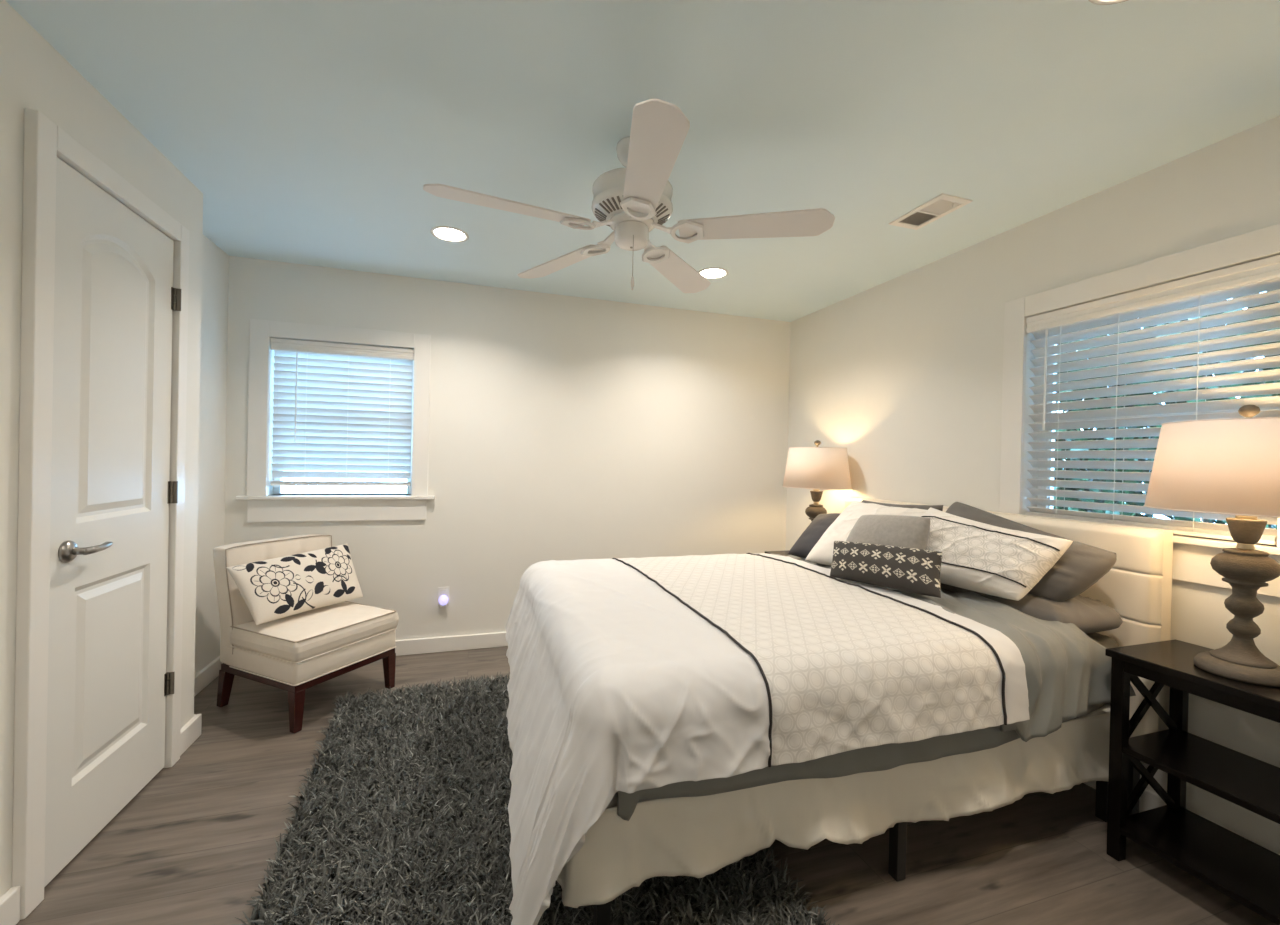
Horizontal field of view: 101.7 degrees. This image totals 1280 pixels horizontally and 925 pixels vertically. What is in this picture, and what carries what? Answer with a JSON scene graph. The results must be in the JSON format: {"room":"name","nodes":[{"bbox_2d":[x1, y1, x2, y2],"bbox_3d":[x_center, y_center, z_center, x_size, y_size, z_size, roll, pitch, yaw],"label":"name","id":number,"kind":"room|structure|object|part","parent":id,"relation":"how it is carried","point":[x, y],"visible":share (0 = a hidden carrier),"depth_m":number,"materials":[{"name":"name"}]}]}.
{"room":"bedroom","nodes":[
{"label":"bedroom","id":0,"kind":"room"},
{"bbox_2d":[0,0,228,896],"bbox_3d":[-1.812,0.027,1.172,0.376,2.457,4.042,1,0,-18],"label":"wall","id":1,"kind":"structure","parent":0,"point":[34,75],"depth_m":1.68,"materials":[{"name":"paint"}]},
{"bbox_2d":[12,108,188,919],"bbox_3d":[-1.805,0.142,1.804,0.030,2.221,0.802,1,0,-18],"label":"trim","id":2,"kind":"structure","parent":1,"relation":"attached to","point":[45,141],"depth_m":1.46,"materials":[{"name":"white paint"}]},
{"bbox_2d":[0,656,221,924],"bbox_3d":[-1.754,1.208,1.216,0.238,0.098,4.020,1,0,-18],"label":"baseboard","id":3,"kind":"structure","parent":1,"relation":"attached to","point":[9,901],"depth_m":2.26,"materials":[{"name":"white paint"}]},
{"bbox_2d":[44,157,180,886],"bbox_3d":[-1.798,0.174,1.810,0.099,2.134,0.664,1,0,-18],"label":"door","id":4,"kind":"structure","parent":1,"relation":"in","point":[116,299],"depth_m":1.75,"materials":[{"name":"white paint"}]},
{"bbox_3d":[-1.724,0.270,1.631,0.064,0.068,0.153,1,0,-18],"label":"handle","id":5,"kind":"part","parent":4,"relation":"part of","materials":[{"name":"silver metal"}]},
{"bbox_2d":[224,256,790,639],"bbox_3d":[-0.650,0.041,3.754,4.172,2.457,0.160,1,0,-18],"label":"wall","id":6,"kind":"structure","parent":0,"point":[562,427],"depth_m":3.65,"materials":[{"name":"paint"}]},
{"bbox_2d":[236,319,434,521],"bbox_3d":[-1.883,-0.241,3.325,1.094,1.214,0.195,1,0,-18],"label":"window","id":7,"kind":"structure","parent":6,"relation":"in","point":[261,507],"depth_m":3.24,"materials":[{"name":"white paint"}]},
{"bbox_3d":[-1.887,0.219,3.310,1.094,0.022,0.160,1,0,-18],"label":"sill","id":8,"kind":"part","parent":7,"relation":"part of","materials":[{"name":"white paint"}]},
{"bbox_2d":[270,338,413,485],"bbox_3d":[-1.877,-0.300,3.312,0.802,0.896,0.072,1,0,-18],"label":"window blind","id":9,"kind":"object","parent":7,"relation":"attached to","point":[337,407],"visible":0.99,"depth_m":3.31,"materials":[{"name":"white plastic"}]},
{"bbox_3d":[-2.079,-0.282,3.253,0.002,0.832,0.054,1,0,-18],"label":"ladder cord","id":10,"kind":"part","parent":9,"relation":"part of","materials":[{"name":"white fabric"}]},
{"bbox_3d":[-1.889,0.140,3.319,0.784,0.016,0.048,1,0,-18],"label":"rail","id":11,"kind":"part","parent":9,"relation":"part of","materials":[{"name":"white plastic"}]},
{"bbox_3d":[-1.861,-0.278,3.324,0.002,0.832,0.054,1,0,-18],"label":"ladder cord","id":12,"kind":"part","parent":9,"relation":"part of","materials":[{"name":"white fabric"}]},
{"bbox_3d":[-1.632,-0.273,3.397,0.002,0.832,0.054,1,0,-18],"label":"ladder cord","id":13,"kind":"part","parent":9,"relation":"part of","materials":[{"name":"white fabric"}]},
{"bbox_3d":[-1.904,-0.274,3.394,0.808,0.962,0.050,1,0,-18],"label":"frame","id":14,"kind":"part","parent":7,"relation":"part of","materials":[{"name":"white plastic"}]},
{"bbox_2d":[438,587,449,604],"bbox_3d":[-1.306,0.888,3.464,0.072,0.120,0.009,1,0,-18],"label":"wall outlet","id":15,"kind":"object","parent":6,"relation":"attached to","point":[441,590],"visible":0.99,"depth_m":3.46,"materials":[{"name":"white plastic"}]},
{"bbox_2d":[439,595,447,606],"bbox_3d":[-1.300,0.917,3.442,0.058,0.078,0.037,1,0,-18],"label":"night light","id":16,"kind":"object","parent":15,"relation":"attached to","point":[443,599],"visible":1,"depth_m":3.43,"materials":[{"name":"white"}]},
{"bbox_2d":[441,589,445,594],"bbox_3d":[-1.305,0.861,3.461,0.034,0.038,0.003,1,0,-18],"label":"socket","id":17,"kind":"object","parent":15,"relation":"attached to","point":[443,591],"depth_m":3.46,"materials":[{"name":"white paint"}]},
{"bbox_2d":[395,632,507,655],"bbox_3d":[-0.648,1.221,3.673,3.808,0.098,0.022,1,0,-18],"label":"baseboard","id":18,"kind":"structure","parent":6,"relation":"attached to","point":[496,639],"depth_m":3.46,"materials":[{"name":"white paint"}]},
{"bbox_2d":[5,0,1279,321],"bbox_3d":[0.022,-1.225,1.749,4.172,0.120,4.362,1,0,-18],"label":"ceiling","id":19,"kind":"structure","parent":0,"point":[309,132],"depth_m":1.72,"materials":[{"name":"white paint"}]},
{"bbox_2d":[431,226,468,241],"bbox_3d":[-0.991,-1.188,2.714,0.188,0.007,0.188,1,0,-18],"label":"recessed light","id":20,"kind":"object","parent":19,"relation":"in","point":[446,233],"visible":1,"depth_m":2.71,"materials":[{"name":"white ceramic"}]},
{"bbox_2d":[423,99,834,292],"bbox_3d":[-0.053,-0.890,1.884,1.349,0.553,1.347,1,0,-18],"label":"ceiling fan","id":21,"kind":"object","parent":19,"relation":"hanging from","point":[633,200],"visible":1,"depth_m":1.81,"materials":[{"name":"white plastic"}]},
{"bbox_3d":[-0.433,-0.856,1.738,0.537,0.036,0.141,1,0,-25],"label":"blade","id":22,"kind":"part","parent":21,"relation":"part of","materials":[{"name":"white laminate"}]},
{"bbox_3d":[-0.345,-0.856,2.237,0.537,0.036,0.141,2,0,45],"label":"blade","id":23,"kind":"part","parent":21,"relation":"part of","materials":[{"name":"white laminate"}]},
{"bbox_3d":[0.026,-0.845,1.484,0.141,0.036,0.537,1,0,-7],"label":"blade","id":24,"kind":"part","parent":21,"relation":"part of","materials":[{"name":"white laminate"}]},
{"bbox_3d":[0.174,-0.845,2.318,0.141,0.036,0.537,1,0,28],"label":"blade","id":25,"kind":"part","parent":21,"relation":"part of","materials":[{"name":"white laminate"}]},
{"bbox_3d":[0.406,-0.838,1.847,0.537,0.036,0.141,1,0,10],"label":"blade","id":26,"kind":"part","parent":21,"relation":"part of","materials":[{"name":"white laminate"}]},
{"bbox_2d":[698,267,728,278],"bbox_3d":[0.447,-1.158,3.193,0.188,0.007,0.188,1,0,-18],"label":"recessed light","id":27,"kind":"object","parent":19,"relation":"in","point":[712,272],"visible":0.87,"depth_m":3.18,"materials":[{"name":"white ceramic"}]},
{"bbox_2d":[889,193,972,229],"bbox_3d":[1.313,-1.128,2.370,0.170,0.022,0.300,1,0,-18],"label":"ceiling vent","id":28,"kind":"object","parent":19,"relation":"in","point":[943,204],"visible":1,"depth_m":2.35,"materials":[{"name":"white plastic"}]},
{"bbox_2d":[1088,0,1127,4],"bbox_3d":[1.147,-1.134,1.197,0.188,0.007,0.188,1,0,-18],"label":"recessed light","id":29,"kind":"object","parent":19,"relation":"in","point":[1098,2],"visible":1,"depth_m":1.28,"materials":[{"name":"white ceramic"}]},
{"bbox_2d":[16,646,1276,924],"bbox_3d":[-0.034,1.352,1.760,4.172,0.120,4.362,1,0,-18],"label":"floor","id":30,"kind":"structure","parent":0,"point":[191,847],"depth_m":1.72,"materials":[{"name":"brown wood"}]},
{"bbox_2d":[213,534,398,732],"bbox_3d":[-1.778,0.839,2.792,0.676,0.818,0.577,1,0,24],"label":"slipper chair","id":31,"kind":"object","parent":30,"relation":"on","point":[296,653],"visible":0.73,"depth_m":2.62,"materials":[{"name":"beige fabric"}]},
{"bbox_3d":[-2.113,1.147,2.659,0.073,0.190,0.052,1,0,24],"label":"leg","id":32,"kind":"part","parent":31,"relation":"part of","materials":[{"name":"brown wood"}]},
{"bbox_3d":[-1.988,0.724,2.885,0.210,0.590,0.563,1,0,24],"label":"backrest","id":33,"kind":"part","parent":31,"relation":"part of","materials":[{"name":"beige fabric"}]},
{"bbox_2d":[226,544,362,624],"bbox_3d":[-1.805,0.635,2.796,0.213,0.294,0.650,1,0,23],"label":"throw pillow","id":34,"kind":"object","parent":31,"relation":"on","point":[281,587],"visible":1,"depth_m":2.71,"materials":[{"name":"beige fabric"}]},
{"bbox_3d":[-1.608,1.159,2.437,0.052,0.190,0.052,1,0,24],"label":"leg","id":35,"kind":"part","parent":31,"relation":"part of","materials":[{"name":"brown wood"}]},
{"bbox_3d":[-1.748,1.046,2.778,0.581,0.036,0.557,1,0,24],"label":"frame","id":36,"kind":"part","parent":31,"relation":"part of","materials":[{"name":"beige fabric"}]},
{"bbox_3d":[-1.731,0.976,2.771,0.555,0.104,0.565,1,0,24],"label":"seat","id":37,"kind":"part","parent":31,"relation":"part of","materials":[{"name":"beige fabric"}]},
{"bbox_2d":[229,601,398,662],"bbox_3d":[-1.700,0.863,2.758,0.506,0.118,0.577,1,0,24],"label":"seat cushion","id":38,"kind":"object","parent":31,"relation":"on","point":[309,636],"depth_m":2.59,"materials":[{"name":"beige fabric"}]},
{"bbox_3d":[-1.403,1.161,2.906,0.052,0.190,0.052,1,0,24],"label":"leg","id":39,"kind":"part","parent":31,"relation":"part of","materials":[{"name":"brown wood"}]},
{"bbox_2d":[231,672,838,924],"bbox_3d":[-0.473,1.247,1.946,1.568,0.067,2.296,1,0,-21],"label":"shag rug","id":40,"kind":"object","parent":30,"relation":"on","point":[401,817],"visible":0.63,"depth_m":1.68,"materials":[{"name":"grey carpet"}]},
{"bbox_2d":[764,550,789,555],"bbox_3d":[1.160,0.984,3.658,0.374,0.650,0.484,1,0,-18],"label":"nightstand","id":41,"kind":"object","parent":30,"relation":"on","point":[785,553],"visible":0.02,"depth_m":3.79,"materials":[{"name":"black paint"}]},
{"bbox_2d":[782,440,851,520],"bbox_3d":[1.198,0.253,3.541,0.447,0.811,0.447,1,0,-18],"label":"table lamp","id":42,"kind":"object","parent":41,"relation":"on","point":[817,468],"visible":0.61,"depth_m":3.37,"materials":[{"name":"white fabric"}]},
{"bbox_3d":[1.203,0.036,3.540,0.444,0.272,0.444,1,0,-18],"label":"lamp shade","id":43,"kind":"part","parent":42,"relation":"part of","materials":[{"name":"white fabric"}]},
{"bbox_2d":[556,497,1172,924],"bbox_3d":[0.603,0.759,2.341,2.222,1.088,1.674,1,0,-18],"label":"bed","id":44,"kind":"object","parent":30,"relation":"on","point":[698,836],"visible":0.35,"depth_m":1.62,"materials":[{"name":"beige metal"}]},
{"bbox_3d":[-0.097,1.145,1.353,0.036,0.266,0.036,1,0,-18],"label":"leg","id":45,"kind":"part","parent":44,"relation":"part of","materials":[{"name":"black metal"}]},
{"bbox_2d":[617,704,1103,820],"bbox_3d":[0.551,0.759,2.328,1.832,0.318,1.588,1,0,-18],"label":"blanket","id":46,"kind":"object","parent":44,"relation":"on","point":[891,755],"visible":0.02,"depth_m":1.51,"materials":[{"name":"grey fabric"}]},
{"bbox_2d":[505,553,1029,924],"bbox_3d":[0.219,0.834,2.224,1.606,0.646,1.732,1,0,-18],"label":"comforter","id":47,"kind":"object","parent":46,"relation":"on","point":[628,675],"visible":0.99,"depth_m":1.52,"materials":[{"name":"white fabric"}]},
{"bbox_2d":[771,553,1135,741],"bbox_3d":[1.116,0.716,2.495,0.637,0.369,1.720,1,0,-24],"label":"sheet","id":48,"kind":"object","parent":46,"relation":"on","point":[1067,672],"visible":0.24,"depth_m":1.77,"materials":[{"name":"grey fabric"}]},
{"bbox_2d":[788,513,839,557],"bbox_3d":[1.150,0.420,2.947,0.351,0.263,0.494,1,0,-42],"label":"pillow","id":49,"kind":"object","parent":48,"relation":"on","point":[808,539],"visible":0.27,"depth_m":2.99,"materials":[{"name":"grey fabric"}]},
{"bbox_2d":[806,501,926,565],"bbox_3d":[1.185,0.382,2.672,0.381,0.325,0.518,1,0,-28],"label":"pillow sham","id":50,"kind":"object","parent":48,"relation":"on","point":[840,529],"visible":0.31,"depth_m":2.74,"materials":[{"name":"white fabric"}]},
{"bbox_2d":[830,541,942,597],"bbox_3d":[1.051,0.446,2.264,0.148,0.174,0.525,1,0,-37],"label":"throw pillow","id":51,"kind":"object","parent":48,"relation":"on","point":[912,570],"visible":1,"depth_m":2.19,"materials":[{"name":"black fabric"}]},
{"bbox_2d":[846,515,929,549],"bbox_3d":[1.160,0.379,2.469,0.188,0.273,0.408,1,0,-27],"label":"throw pillow","id":52,"kind":"object","parent":48,"relation":"on","point":[890,530],"visible":0.48,"depth_m":2.41,"materials":[{"name":"grey fabric"}]},
{"bbox_2d":[921,507,1072,600],"bbox_3d":[1.411,0.377,2.214,0.248,0.315,0.686,1,0,-18],"label":"pillow sham","id":53,"kind":"object","parent":48,"relation":"on","point":[979,557],"visible":0.8,"depth_m":2.08,"materials":[{"name":"white fabric"}]},
{"bbox_2d":[940,583,1122,633],"bbox_3d":[1.548,0.565,2.208,0.300,0.204,0.718,1,0,-18],"label":"pillow","id":54,"kind":"object","parent":46,"relation":"on","point":[1089,615],"visible":0.22,"depth_m":1.93,"materials":[{"name":"grey fabric"}]},
{"bbox_2d":[946,502,1116,600],"bbox_3d":[1.571,0.377,2.221,0.248,0.366,0.747,1,0,-18],"label":"pillow","id":55,"kind":"object","parent":54,"relation":"on","point":[1082,565],"visible":0.33,"depth_m":1.95,"materials":[{"name":"grey fabric"}]},
{"bbox_3d":[0.616,0.756,2.351,2.025,0.255,1.510,1,0,-18],"label":"mattress","id":56,"kind":"part","parent":44,"relation":"part of","materials":[{"name":"grey fabric"}]},
{"bbox_3d":[0.816,1.171,1.648,0.036,0.280,0.036,1,0,-18],"label":"leg","id":57,"kind":"part","parent":44,"relation":"part of","materials":[{"name":"black wood"}]},
{"bbox_2d":[861,500,942,510],"bbox_3d":[1.370,0.386,2.894,0.223,0.350,0.584,1,0,-18],"label":"pillow","id":58,"kind":"object","parent":44,"relation":"on","point":[925,507],"visible":0.09,"depth_m":2.76,"materials":[{"name":"grey fabric"}]},
{"bbox_3d":[1.626,0.630,2.670,0.078,0.788,1.674,1,0,-18],"label":"headboard","id":59,"kind":"part","parent":44,"relation":"part of","materials":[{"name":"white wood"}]},
{"bbox_3d":[1.734,1.189,1.944,0.036,0.280,0.036,1,0,-18],"label":"leg","id":60,"kind":"part","parent":44,"relation":"part of","materials":[{"name":"black wood"}]},
{"bbox_3d":[1.846,1.171,1.974,0.040,0.320,0.060,1,0,-18],"label":"headboard leg","id":61,"kind":"part","parent":44,"relation":"part of","materials":[{"name":"black wood"}]},
{"bbox_2d":[1105,639,1279,924],"bbox_3d":[1.824,0.985,1.597,0.374,0.694,0.484,1,0,-18],"label":"nightstand","id":62,"kind":"object","parent":30,"relation":"on","point":[1243,870],"visible":1,"depth_m":1.67,"materials":[{"name":"black paint"}]},
{"bbox_3d":[1.609,0.992,1.751,0.036,0.670,0.036,1,0,-18],"label":"leg","id":63,"kind":"part","parent":62,"relation":"part of","materials":[{"name":"black paint"}]},
{"bbox_3d":[1.908,0.998,1.847,0.036,0.670,0.036,1,0,-18],"label":"leg","id":64,"kind":"part","parent":62,"relation":"part of","materials":[{"name":"black paint"}]},
{"bbox_2d":[1120,805,1279,924],"bbox_3d":[1.819,1.229,1.598,0.342,0.022,0.452,1,0,-18],"label":"shelf","id":65,"kind":"object","parent":62,"relation":"attached to","point":[1245,871],"depth_m":1.62,"materials":[{"name":"black paint"}]},
{"bbox_2d":[1122,729,1279,823],"bbox_3d":[1.825,0.959,1.597,0.342,0.022,0.452,1,0,-18],"label":"shelf","id":66,"kind":"object","parent":62,"relation":"attached to","point":[1250,783],"depth_m":1.62,"materials":[{"name":"black paint"}]},
{"bbox_3d":[1.676,0.678,1.546,0.018,0.038,0.388,1,0,-18],"label":"rail","id":67,"kind":"part","parent":62,"relation":"part of","materials":[{"name":"black paint"}]},
{"bbox_2d":[1144,405,1279,686],"bbox_3d":[1.827,0.231,1.571,0.447,0.811,0.447,1,0,-18],"label":"table lamp","id":68,"kind":"object","parent":62,"relation":"on","point":[1226,466],"visible":1,"depth_m":1.52,"materials":[{"name":"grey wood"}]},
{"bbox_3d":[1.832,0.013,1.570,0.444,0.272,0.444,1,0,-18],"label":"lamp shade","id":69,"kind":"part","parent":68,"relation":"part of","materials":[{"name":"white fabric"}]},
{"bbox_2d":[1235,515,1257,519],"bbox_3d":[1.829,0.139,1.570,0.044,0.064,0.044,1,0,-18],"label":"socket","id":70,"kind":"object","parent":68,"relation":"attached to","point":[1236,516],"depth_m":1.55,"materials":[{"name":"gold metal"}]},
{"bbox_2d":[785,116,1279,853],"bbox_3d":[1.903,0.102,2.370,0.160,2.457,4.042,1,0,-18],"label":"wall","id":71,"kind":"structure","parent":0,"point":[903,373],"depth_m":2.63,"materials":[{"name":"paint"}]},
{"bbox_2d":[999,223,1279,597],"bbox_3d":[1.977,-0.172,2.069,0.195,1.196,1.106,1,0,-18],"label":"window","id":72,"kind":"structure","parent":71,"relation":"in","point":[1192,557],"depth_m":2.07,"materials":[{"name":"white paint"}]},
{"bbox_2d":[1025,255,1279,544],"bbox_3d":[1.950,-0.204,2.060,0.072,0.934,0.814,1,0,-18],"label":"window blind","id":73,"kind":"object","parent":72,"relation":"attached to","point":[1263,275],"visible":0.91,"depth_m":2.03,"materials":[{"name":"white plastic"}]},
{"bbox_3d":[1.875,-0.184,2.312,0.054,0.870,0.002,1,0,-18],"label":"ladder cord","id":74,"kind":"part","parent":73,"relation":"part of","materials":[{"name":"white fabric"}]},
{"bbox_3d":[1.942,-0.182,2.105,0.054,0.870,0.002,1,0,-18],"label":"ladder cord","id":75,"kind":"part","parent":73,"relation":"part of","materials":[{"name":"white fabric"}]},
{"bbox_3d":[1.946,0.255,2.064,0.048,0.016,0.796,1,0,-18],"label":"rail","id":76,"kind":"part","parent":73,"relation":"part of","materials":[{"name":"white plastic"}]},
{"bbox_3d":[2.017,-0.179,1.872,0.054,0.870,0.002,1,0,-18],"label":"ladder cord","id":77,"kind":"part","parent":73,"relation":"part of","materials":[{"name":"white fabric"}]},
{"bbox_3d":[2.046,-0.203,2.091,0.050,0.944,0.820,1,0,-18],"label":"frame","id":78,"kind":"part","parent":72,"relation":"part of","materials":[{"name":"white plastic"}]},
{"bbox_3d":[1.950,0.278,2.066,0.160,0.022,1.106,1,0,-18],"label":"sill","id":79,"kind":"part","parent":72,"relation":"part of","materials":[{"name":"white paint"}]},
{"bbox_2d":[1083,781,1279,854],"bbox_3d":[1.787,1.280,2.358,0.022,0.098,4.020,1,0,-18],"label":"baseboard","id":80,"kind":"structure","parent":71,"relation":"attached to","point":[1149,799],"depth_m":1.95,"materials":[{"name":"white paint"}]},
{"label":"outside","id":81,"kind":"structure","parent":0,"visible":0},
{"bbox_3d":[-0.002,1.526,3.169,26.000,0.200,26.000,1,0,-18],"label":"ground","id":82,"kind":"structure","parent":81,"visible":0},
{"bbox_2d":[1053,289,1279,529],"bbox_3d":[3.327,-0.146,3.702,0.933,3.330,4.334,1,0,-18],"label":"window","id":83,"kind":"structure","parent":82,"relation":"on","point":[1156,437],"depth_m":3.40,"materials":[{"name":"green plant"}]},
{"bbox_3d":[3.305,0.127,3.630,0.314,2.743,3.818,1,0,-18],"label":"stem","id":84,"kind":"part","parent":83,"relation":"part of","materials":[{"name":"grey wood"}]}
]}

